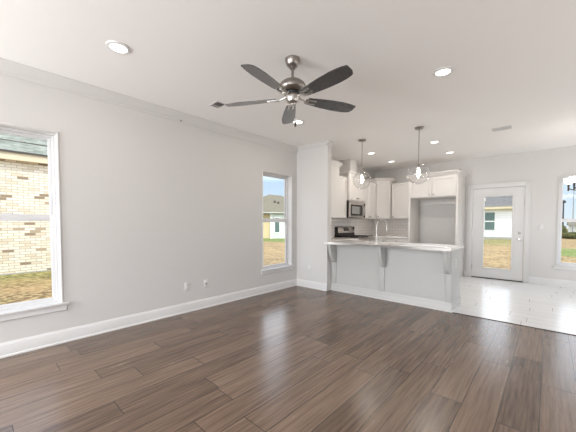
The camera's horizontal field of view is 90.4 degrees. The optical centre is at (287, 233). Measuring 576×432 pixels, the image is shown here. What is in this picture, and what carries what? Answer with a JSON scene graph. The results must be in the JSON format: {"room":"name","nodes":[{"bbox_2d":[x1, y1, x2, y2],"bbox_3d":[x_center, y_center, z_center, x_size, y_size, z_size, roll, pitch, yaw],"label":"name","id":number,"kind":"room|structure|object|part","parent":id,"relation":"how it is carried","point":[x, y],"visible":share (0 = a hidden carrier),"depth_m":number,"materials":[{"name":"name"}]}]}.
{"room":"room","nodes":[
{"label":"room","id":0,"kind":"room"},
{"bbox_2d":[0,73,374,342],"bbox_3d":[-1.086,-0.159,4.475,0.160,2.990,10.437,2,3,42],"label":"wall","id":1,"kind":"structure","parent":0,"point":[151,206],"depth_m":3.57,"materials":[{"name":"grey paint"}]},
{"bbox_2d":[0,122,68,321],"bbox_3d":[-2.661,-0.106,2.717,0.188,1.844,0.875,2,3,42],"label":"window","id":2,"kind":"structure","parent":1,"relation":"in","point":[12,311],"depth_m":2.94,"materials":[{"name":"white plastic"}]},
{"bbox_3d":[-2.717,-0.560,2.751,0.022,0.864,0.703,2,3,42],"label":"sash","id":3,"kind":"part","parent":2,"relation":"part of","materials":[{"name":"white plastic"}]},
{"bbox_3d":[-2.697,0.264,2.764,0.026,0.908,0.705,2,3,42],"label":"sash","id":4,"kind":"part","parent":2,"relation":"part of","materials":[{"name":"white plastic"}]},
{"bbox_3d":[-2.640,0.740,2.729,0.130,0.022,0.875,2,3,42],"label":"sill","id":5,"kind":"part","parent":2,"relation":"part of","materials":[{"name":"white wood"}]},
{"bbox_2d":[0,279,296,358],"bbox_3d":[-2.178,1.067,3.189,0.024,0.136,7.000,2,3,42],"label":"baseboard","id":6,"kind":"structure","parent":1,"relation":"attached to","point":[10,348],"depth_m":3.40,"materials":[{"name":"white wood"}]},
{"bbox_2d":[0,57,297,153],"bbox_3d":[-2.163,-1.544,3.079,0.064,0.118,7.000,2,3,42],"label":"crown molding","id":7,"kind":"structure","parent":1,"relation":"attached to","point":[7,67],"depth_m":3.33,"materials":[{"name":"grey paint"}]},
{"bbox_2d":[184,282,188,290],"bbox_3d":[-1.422,0.742,4.015,0.009,0.116,0.072,2,3,42],"label":"outlet","id":8,"kind":"object","parent":1,"relation":"attached to","point":[186,285],"visible":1,"depth_m":4.01,"materials":[{"name":"white plastic"}]},
{"bbox_2d":[204,279,207,287],"bbox_3d":[-1.210,0.740,4.240,0.018,0.116,0.072,2,3,42],"label":"cable plate","id":9,"kind":"object","parent":1,"relation":"attached to","point":[205,281],"visible":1,"depth_m":4.24,"materials":[{"name":"white plastic"}]},
{"bbox_2d":[261,170,294,274],"bbox_3d":[-0.232,-0.204,5.373,0.188,1.844,0.875,2,3,42],"label":"window","id":10,"kind":"structure","parent":1,"relation":"in","point":[287,265],"depth_m":5.61,"materials":[{"name":"white wood"}]},
{"bbox_3d":[-0.287,-0.658,5.407,0.022,0.864,0.703,2,3,42],"label":"sash","id":11,"kind":"part","parent":10,"relation":"part of","materials":[{"name":"white plastic"}]},
{"bbox_3d":[-0.268,0.166,5.420,0.026,0.908,0.705,2,3,42],"label":"sash","id":12,"kind":"part","parent":10,"relation":"part of","materials":[{"name":"white plastic"}]},
{"bbox_3d":[-0.278,-0.238,5.415,0.062,1.740,0.741,2,3,42],"label":"frame","id":13,"kind":"part","parent":10,"relation":"part of","materials":[{"name":"white plastic"}]},
{"bbox_3d":[-0.210,0.643,5.385,0.130,0.022,0.875,2,3,42],"label":"sill","id":14,"kind":"part","parent":10,"relation":"part of","materials":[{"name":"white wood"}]},
{"bbox_2d":[331,176,346,217],"bbox_3d":[0.917,-0.809,6.254,0.363,0.930,0.900,2,3,42],"label":"upper cabinet","id":15,"kind":"object","parent":1,"relation":"attached to","point":[342,180],"visible":0.33,"depth_m":6.38,"materials":[{"name":"white paint"}]},
{"bbox_3d":[1.172,-0.812,6.326,0.023,0.922,0.442,2,3,42],"label":"door","id":16,"kind":"part","parent":15,"relation":"part of","materials":[{"name":"white paint"}]},
{"bbox_2d":[331,218,373,237],"bbox_3d":[1.378,-0.148,7.048,0.008,0.451,3.317,2,3,42],"label":"backsplash","id":17,"kind":"structure","parent":1,"relation":"attached to","point":[361,226],"depth_m":7.51,"materials":[{"name":"tile"}]},
{"bbox_2d":[339,171,366,201],"bbox_3d":[1.504,-1.100,6.843,0.420,0.654,0.818,2,3,42],"label":"upper cabinet","id":18,"kind":"object","parent":1,"relation":"attached to","point":[353,193],"visible":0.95,"depth_m":6.65,"materials":[{"name":"white paint"}]},
{"bbox_2d":[339,159,356,171],"bbox_3d":[1.439,-1.587,6.846,0.300,0.310,0.300,2,3,42],"label":"chase","id":19,"kind":"object","parent":18,"relation":"on","point":[349,164],"visible":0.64,"depth_m":6.73,"materials":[{"name":"grey paint"}]},
{"bbox_3d":[1.500,-1.407,6.835,0.409,0.041,0.818,2,3,42],"label":"crown","id":20,"kind":"part","parent":18,"relation":"part of","materials":[{"name":"white paint"}]},
{"bbox_3d":[1.626,-1.075,6.732,0.023,0.587,0.737,2,3,42],"label":"door","id":21,"kind":"part","parent":18,"relation":"part of","materials":[{"name":"white paint"}]},
{"bbox_2d":[346,200,364,217],"bbox_3d":[1.515,-0.575,6.853,0.435,0.384,0.752,2,3,42],"label":"microwave","id":22,"kind":"object","parent":1,"relation":"attached to","point":[355,209],"visible":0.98,"depth_m":6.65,"materials":[{"name":"silver metal"}]},
{"bbox_3d":[1.607,-0.548,6.712,0.024,0.332,0.668,2,3,42],"label":"door","id":23,"kind":"part","parent":22,"relation":"part of","materials":[{"name":"silver metal"}]},
{"bbox_3d":[1.611,-0.550,6.698,0.004,0.254,0.543,2,3,42],"label":"door glass","id":24,"kind":"part","parent":22,"relation":"part of","materials":[{"name":"black glass"}]},
{"bbox_2d":[351,181,375,218],"bbox_3d":[1.980,-0.852,7.416,0.363,0.930,0.705,2,3,42],"label":"upper cabinet","id":25,"kind":"object","parent":1,"relation":"attached to","point":[370,191],"visible":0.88,"depth_m":7.33,"materials":[{"name":"white paint"}]},
{"bbox_3d":[1.964,-0.844,7.192,0.023,0.922,0.344,2,3,42],"label":"door","id":26,"kind":"part","parent":25,"relation":"part of","materials":[{"name":"white paint"}]},
{"bbox_3d":[2.202,-0.854,7.452,0.023,0.922,0.345,2,3,42],"label":"door","id":27,"kind":"part","parent":25,"relation":"part of","materials":[{"name":"white paint"}]},
{"bbox_2d":[365,178,396,218],"bbox_3d":[2.521,-0.937,7.761,0.687,1.074,0.673,2,3,42],"label":"upper cabinet","id":28,"kind":"object","parent":1,"relation":"attached to","point":[383,185],"visible":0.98,"depth_m":7.57,"materials":[{"name":"white paint"}]},
{"bbox_3d":[2.519,-1.440,7.779,0.636,0.057,0.621,2,3,42],"label":"moulding","id":29,"kind":"part","parent":28,"relation":"part of","materials":[{"name":"white paint"}]},
{"bbox_3d":[2.527,-0.898,7.568,0.368,1.002,0.023,0,2,-1],"label":"door","id":30,"kind":"part","parent":28,"relation":"part of","materials":[{"name":"white paint"}]},
{"bbox_3d":[2.527,-1.435,7.560,0.478,0.064,0.121,0,2,-1],"label":"crown","id":31,"kind":"part","parent":28,"relation":"part of","materials":[{"name":"white paint"}]},
{"bbox_2d":[0,0,575,170],"bbox_3d":[1.040,-1.656,2.476,5.920,0.150,10.757,2,3,42],"label":"ceiling","id":32,"kind":"structure","parent":0,"point":[513,62],"depth_m":2.62,"materials":[{"name":"white paint"}]},
{"bbox_2d":[106,40,130,53],"bbox_3d":[-1.434,-1.572,2.420,0.184,0.013,0.184,2,3,42],"label":"recessed light","id":33,"kind":"object","parent":32,"relation":"in","point":[119,47],"visible":1,"depth_m":2.41,"materials":[{"name":"white plastic"}]},
{"bbox_2d":[210,101,225,107],"bbox_3d":[-0.881,-1.618,3.585,0.180,0.008,0.130,2,3,42],"label":"ceiling vent","id":34,"kind":"object","parent":32,"relation":"in","point":[217,104],"visible":0.98,"depth_m":3.57,"materials":[{"name":"grey metal"}]},
{"bbox_2d":[226,55,355,126],"bbox_3d":[0.044,-1.283,2.571,1.250,0.602,1.254,2,3,42],"label":"ceiling fan","id":35,"kind":"object","parent":32,"relation":"hanging from","point":[292,87],"visible":1,"depth_m":2.53,"materials":[{"name":"silver metal"}]},
{"bbox_3d":[-0.350,-1.238,2.708,0.507,0.036,0.144,0,2,13],"label":"blade","id":36,"kind":"part","parent":35,"relation":"part of","materials":[{"name":"grey wood"}]},
{"bbox_3d":[-0.171,-1.222,2.270,0.144,0.036,0.507,1,2,31],"label":"blade","id":37,"kind":"part","parent":35,"relation":"part of","materials":[{"name":"grey wood"}]},
{"bbox_3d":[0.012,-1.250,3.013,0.144,0.036,0.507,0,2,-5],"label":"blade","id":38,"kind":"part","parent":35,"relation":"part of","materials":[{"name":"grey wood"}]},
{"bbox_3d":[0.301,-1.224,2.304,0.144,0.036,0.507,-2,3,-41],"label":"blade","id":39,"kind":"part","parent":35,"relation":"part of","materials":[{"name":"grey wood"}]},
{"bbox_3d":[0.414,-1.241,2.764,0.507,0.036,0.144,-1,2,-23],"label":"blade","id":40,"kind":"part","parent":35,"relation":"part of","materials":[{"name":"grey wood"}]},
{"bbox_2d":[292,119,303,123],"bbox_3d":[0.146,-1.637,4.190,0.184,0.013,0.184,2,3,42],"label":"recessed light","id":41,"kind":"object","parent":32,"relation":"in","point":[298,121],"visible":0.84,"depth_m":4.16,"materials":[{"name":"white plastic"}]},
{"bbox_2d":[353,139,370,188],"bbox_3d":[1.327,-1.240,5.131,0.316,0.876,0.316,2,3,42],"label":"pendant light","id":42,"kind":"object","parent":32,"relation":"hanging from","point":[360,140],"visible":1,"depth_m":5.12,"materials":[{"name":"silver metal"}]},
{"bbox_2d":[407,126,429,183],"bbox_3d":[2.041,-1.216,4.466,0.316,0.876,0.316,2,3,42],"label":"pendant light","id":43,"kind":"object","parent":32,"relation":"hanging from","point":[419,128],"visible":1,"depth_m":4.46,"materials":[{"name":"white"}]},
{"bbox_2d":[433,66,453,76],"bbox_3d":[1.521,-1.587,2.807,0.184,0.013,0.184,2,3,42],"label":"recessed light","id":44,"kind":"object","parent":32,"relation":"in","point":[443,71],"visible":1,"depth_m":2.79,"materials":[{"name":"white plastic"}]},
{"bbox_2d":[491,125,511,131],"bbox_3d":[3.358,-1.651,4.495,0.250,0.009,0.175,2,3,42],"label":"ceiling vent","id":45,"kind":"object","parent":32,"relation":"in","point":[510,126],"visible":1,"depth_m":4.47,"materials":[{"name":"grey metal"}]},
{"bbox_2d":[563,176,575,190],"bbox_3d":[4.449,-1.115,4.233,0.526,1.060,0.526,2,3,42],"label":"chandelier","id":46,"kind":"object","parent":32,"relation":"hanging from","point":[570,180],"visible":1,"depth_m":4.26,"materials":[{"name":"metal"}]},
{"bbox_3d":[4.337,-0.806,4.420,0.124,0.088,0.124,2,3,42],"label":"lamp shade","id":47,"kind":"part","parent":46,"relation":"part of","materials":[{"name":"white glass"}]},
{"bbox_3d":[4.241,-0.799,4.235,0.124,0.088,0.124,2,3,42],"label":"lamp shade","id":48,"kind":"part","parent":46,"relation":"part of","materials":[{"name":"white glass"}]},
{"bbox_2d":[0,286,575,431],"bbox_3d":[-0.076,1.252,1.362,5.600,0.100,7.130,2,3,42],"label":"floor","id":49,"kind":"structure","parent":0,"point":[295,358],"depth_m":2.34,"materials":[{"name":"brown wood"}]},
{"bbox_2d":[452,312,575,335],"bbox_3d":[3.340,1.136,3.062,2.855,0.006,0.018,2,3,42],"label":"trim","id":50,"kind":"structure","parent":49,"relation":"on","point":[452,312],"depth_m":3.52,"materials":[{"name":"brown metal"}]},
{"bbox_2d":[297,145,331,290],"bbox_3d":[0.480,-0.322,5.517,0.740,2.740,0.144,2,3,42],"label":"wall","id":51,"kind":"structure","parent":0,"point":[314,164],"depth_m":5.43,"materials":[{"name":"grey paint"}]},
{"bbox_2d":[298,140,334,151],"bbox_3d":[0.506,-1.654,5.461,0.787,0.073,0.214,2,3,42],"label":"crown molding","id":52,"kind":"structure","parent":51,"relation":"attached to","point":[327,142],"depth_m":5.31,"materials":[{"name":"grey paint"}]},
{"bbox_2d":[331,160,342,216],"bbox_3d":[0.786,-0.841,5.556,0.423,1.045,0.351,2,3,42],"label":"upper cabinet","id":53,"kind":"object","parent":51,"relation":"attached to","point":[335,165],"visible":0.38,"depth_m":5.43,"materials":[{"name":"white paint"}]},
{"bbox_3d":[0.786,-1.326,5.538,0.423,0.075,0.351,2,3,42],"label":"crown","id":54,"kind":"part","parent":53,"relation":"part of","materials":[{"name":"white paint"}]},
{"bbox_2d":[375,145,575,280],"bbox_3d":[4.614,-0.231,6.442,5.920,2.990,0.160,2,3,42],"label":"wall","id":55,"kind":"structure","parent":0,"point":[544,167],"depth_m":5.96,"materials":[{"name":"grey paint"}]},
{"bbox_2d":[374,219,407,235],"bbox_3d":[2.942,-0.178,7.860,1.205,0.451,0.008,2,3,42],"label":"backsplash","id":56,"kind":"structure","parent":55,"relation":"attached to","point":[397,227],"depth_m":7.91,"materials":[{"name":"tile"}]},
{"bbox_2d":[392,182,408,218],"bbox_3d":[3.050,-0.855,7.483,0.565,0.930,0.373,2,3,42],"label":"upper cabinet","id":57,"kind":"object","parent":55,"relation":"attached to","point":[400,191],"visible":0.66,"depth_m":7.41,"materials":[{"name":"white paint"}]},
{"bbox_2d":[466,180,531,282],"bbox_3d":[4.656,-0.050,6.367,1.131,2.133,0.224,2,3,42],"label":"door","id":58,"kind":"structure","parent":55,"relation":"in","point":[521,191],"depth_m":6.24,"materials":[{"name":"white wood"}]},
{"bbox_2d":[527,277,575,287],"bbox_3d":[5.818,0.990,5.261,2.170,0.136,0.024,2,3,42],"label":"baseboard","id":59,"kind":"structure","parent":55,"relation":"attached to","point":[534,280],"depth_m":5.73,"materials":[{"name":"white wood"}]},
{"bbox_2d":[553,175,575,270],"bbox_3d":[5.664,-0.206,5.450,0.875,1.844,0.188,2,3,42],"label":"window","id":60,"kind":"structure","parent":55,"relation":"in","point":[559,265],"depth_m":5.69,"materials":[{"name":"white wood"}]},
{"bbox_3d":[5.715,-0.661,5.488,0.703,0.864,0.022,2,3,42],"label":"sash","id":61,"kind":"part","parent":60,"relation":"part of","materials":[{"name":"white plastic"}]},
{"bbox_3d":[5.645,0.640,5.459,0.875,0.022,0.130,2,3,42],"label":"sill","id":62,"kind":"part","parent":60,"relation":"part of","materials":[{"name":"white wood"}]},
{"bbox_3d":[5.697,0.163,5.499,0.705,0.908,0.026,2,3,42],"label":"sash","id":63,"kind":"part","parent":60,"relation":"part of","materials":[{"name":"white plastic"}]},
{"bbox_2d":[454,276,575,334],"bbox_3d":[3.445,1.110,5.211,5.600,0.100,3.307,2,3,42],"label":"floor tile","id":64,"kind":"structure","parent":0,"point":[547,307],"depth_m":4.52,"materials":[{"name":"white tile"}]},
{"bbox_2d":[335,226,374,240],"bbox_3d":[1.611,0.416,6.801,0.695,1.170,0.758,2,3,42],"label":"range","id":65,"kind":"object","parent":64,"relation":"on","point":[348,231],"visible":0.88,"depth_m":6.78,"materials":[{"name":"black metal"}]},
{"bbox_3d":[1.397,-0.101,6.978,0.098,0.150,0.748,2,3,42],"label":"control panel","id":66,"kind":"part","parent":65,"relation":"part of","materials":[{"name":"silver metal"}]},
{"bbox_2d":[335,237,374,238],"bbox_3d":[1.597,0.093,6.802,0.635,0.025,0.756,2,3,42],"label":"cooktop","id":67,"kind":"object","parent":65,"relation":"in","point":[335,237],"depth_m":6.64,"materials":[{"name":"glass"}]},
{"bbox_2d":[328,244,461,312],"bbox_3d":[1.681,0.637,4.811,2.029,0.876,0.777,2,3,42],"label":"base cabinet","id":68,"kind":"object","parent":64,"relation":"on","point":[430,279],"visible":0.84,"depth_m":4.50,"materials":[{"name":"grey paint"}]},
{"bbox_2d":[324,240,463,251],"bbox_3d":[1.682,0.180,4.784,2.043,0.038,0.830,2,3,42],"label":"countertop","id":69,"kind":"structure","parent":68,"relation":"on","point":[402,245],"depth_m":4.54,"materials":[{"name":"white stone"}]},
{"bbox_2d":[375,219,386,242],"bbox_3d":[1.575,-0.043,4.848,0.127,0.404,0.224,2,3,42],"label":"faucet","id":70,"kind":"object","parent":69,"relation":"on","point":[376,240],"visible":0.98,"depth_m":4.81,"materials":[{"name":"silver metal"}]},
{"bbox_3d":[1.744,1.004,4.899,2.020,0.136,0.582,2,3,42],"label":"baseboard","id":71,"kind":"part","parent":68,"relation":"part of","materials":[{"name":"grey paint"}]},
{"bbox_3d":[1.744,1.064,4.895,2.029,0.016,0.591,2,3,42],"label":"shoe moulding","id":72,"kind":"part","parent":68,"relation":"part of","materials":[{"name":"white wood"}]},
{"bbox_3d":[2.480,0.658,4.233,0.018,0.876,0.553,2,3,42],"label":"panel","id":73,"kind":"part","parent":68,"relation":"part of","materials":[{"name":"grey paint"}]},
{"bbox_2d":[385,238,407,242],"bbox_3d":[2.938,0.541,7.444,0.604,0.874,0.658,2,3,42],"label":"base cabinet","id":74,"kind":"object","parent":64,"relation":"on","point":[405,240],"visible":0.22,"depth_m":7.21,"materials":[{"name":"white paint"}]},
{"bbox_2d":[406,169,467,276],"bbox_3d":[3.510,-0.199,6.808,1.151,2.399,0.783,2,3,42],"label":"tall cabinet","id":75,"kind":"object","parent":64,"relation":"on","point":[450,184],"visible":0.94,"depth_m":6.59,"materials":[{"name":"white paint"}]},
{"bbox_3d":[3.161,-0.173,7.176,0.038,2.320,0.713,2,3,42],"label":"panel","id":76,"kind":"part","parent":75,"relation":"part of","materials":[{"name":"white paint"}]},
{"bbox_3d":[3.103,-1.075,6.696,0.487,0.434,0.023,2,3,42],"label":"door","id":77,"kind":"part","parent":75,"relation":"part of","materials":[{"name":"white paint"}]},
{"bbox_3d":[3.510,-1.358,6.765,1.151,0.079,0.783,2,3,42],"label":"crown","id":78,"kind":"part","parent":75,"relation":"part of","materials":[{"name":"white paint"}]},
{"bbox_3d":[3.468,-1.063,6.362,0.487,0.434,0.023,2,3,42],"label":"door","id":79,"kind":"part","parent":75,"relation":"part of","materials":[{"name":"white paint"}]},
{"bbox_3d":[3.908,-0.148,6.494,0.038,2.320,0.713,2,3,42],"label":"panel","id":80,"kind":"part","parent":75,"relation":"part of","materials":[{"name":"white paint"}]},
{"bbox_3d":[2.081,0.544,7.362,0.652,0.874,0.680,2,3,42],"label":"base cabinet","id":81,"kind":"object","parent":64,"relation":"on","visible":0},
{"bbox_2d":[368,235,407,238],"bbox_3d":[2.496,0.084,7.388,1.204,0.038,1.311,2,3,42],"label":"countertop","id":82,"kind":"structure","parent":81,"relation":"on","point":[378,236],"depth_m":7.26,"materials":[{"name":"white stone"}]},
{"bbox_3d":[1.114,0.583,6.305,0.652,0.874,0.625,2,3,42],"label":"base cabinet","id":83,"kind":"object","parent":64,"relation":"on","visible":0},
{"bbox_2d":[331,238,358,240],"bbox_3d":[0.911,0.133,6.076,0.636,0.038,1.227,2,3,42],"label":"countertop","id":84,"kind":"structure","parent":83,"relation":"on","point":[332,239],"depth_m":6.15,"materials":[{"name":"white stone"}]},
{"label":"outside","id":85,"kind":"structure","parent":0,"visible":0},
{"bbox_2d":[0,229,575,304],"bbox_3d":[30.726,0.773,34.767,126.000,1.602,132.000,2,3,42],"label":"ground","id":86,"kind":"structure","parent":85,"point":[14,288],"depth_m":10.67,"materials":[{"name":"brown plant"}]},
{"bbox_2d":[0,133,50,274],"bbox_3d":[-12.464,-1.700,6.812,8.615,6.098,13.415,2,3,42],"label":"brick house","id":87,"kind":"structure","parent":86,"relation":"on","point":[25,246],"depth_m":7.19,"materials":[{"name":"brick"}]},
{"bbox_2d":[263,195,284,238],"bbox_3d":[-1.837,-2.218,37.289,11.300,5.750,8.650,0,2,-2],"label":"house","id":88,"kind":"structure","parent":86,"relation":"on","point":[273,205],"depth_m":33.97,"materials":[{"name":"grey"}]},
{"bbox_3d":[-1.693,-0.867,33.334,10.900,3.340,0.540,0,2,-2],"label":"trim","id":89,"kind":"part","parent":88,"relation":"part of","materials":[{"name":"white"}]},
{"bbox_3d":[-1.271,-1.005,33.564,0.560,1.700,0.040,0,2,-2],"label":"pane","id":90,"kind":"part","parent":88,"relation":"part of","materials":[{"name":"grey"}]},
{"bbox_2d":[484,196,524,238],"bbox_3d":[20.563,-2.819,32.408,13.200,6.650,10.200,2,3,42],"label":"house","id":91,"kind":"structure","parent":86,"relation":"on","point":[498,209],"depth_m":27.01,"materials":[{"name":"white paint"}]},
{"bbox_3d":[19.351,-1.200,27.448,0.820,1.720,0.010,2,3,42],"label":"pane","id":92,"kind":"part","parent":91,"relation":"part of","materials":[{"name":"grey"}]},
{"bbox_2d":[562,200,565,224],"bbox_3d":[28.929,-1.548,30.089,0.400,3.980,0.400,2,3,42],"label":"street lamp","id":93,"kind":"object","parent":86,"relation":"on","point":[564,201],"visible":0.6,"depth_m":30.01,"materials":[{"name":"grey metal"}]},
{"bbox_2d":[562,224,567,233],"bbox_3d":[27.974,-0.226,29.407,1.220,1.511,1.673,2,3,42],"label":"bush","id":94,"kind":"object","parent":86,"relation":"on","point":[564,229],"visible":0.23,"depth_m":28.90,"materials":[{"name":"green plant"}]},
{"bbox_2d":[562,232,575,238],"bbox_3d":[27.569,0.217,27.438,2.167,0.862,1.698,2,3,42],"label":"bush","id":95,"kind":"object","parent":86,"relation":"on","point":[570,235],"visible":0.94,"depth_m":27.39,"materials":[{"name":"green plant"}]},
{"bbox_2d":[567,222,575,231],"bbox_3d":[33.989,-0.642,33.764,1.500,2.100,3.600,2,3,42],"label":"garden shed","id":96,"kind":"object","parent":86,"relation":"on","point":[569,224],"visible":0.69,"depth_m":33.00,"materials":[{"name":"white"}]},
{"bbox_2d":[572,190,574,231],"bbox_3d":[31.333,-3.255,31.353,1.500,7.300,0.100,2,3,42],"label":"utility pole","id":97,"kind":"object","parent":86,"relation":"on","point":[573,190],"visible":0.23,"depth_m":31.36,"materials":[{"name":"grey"}]}
]}

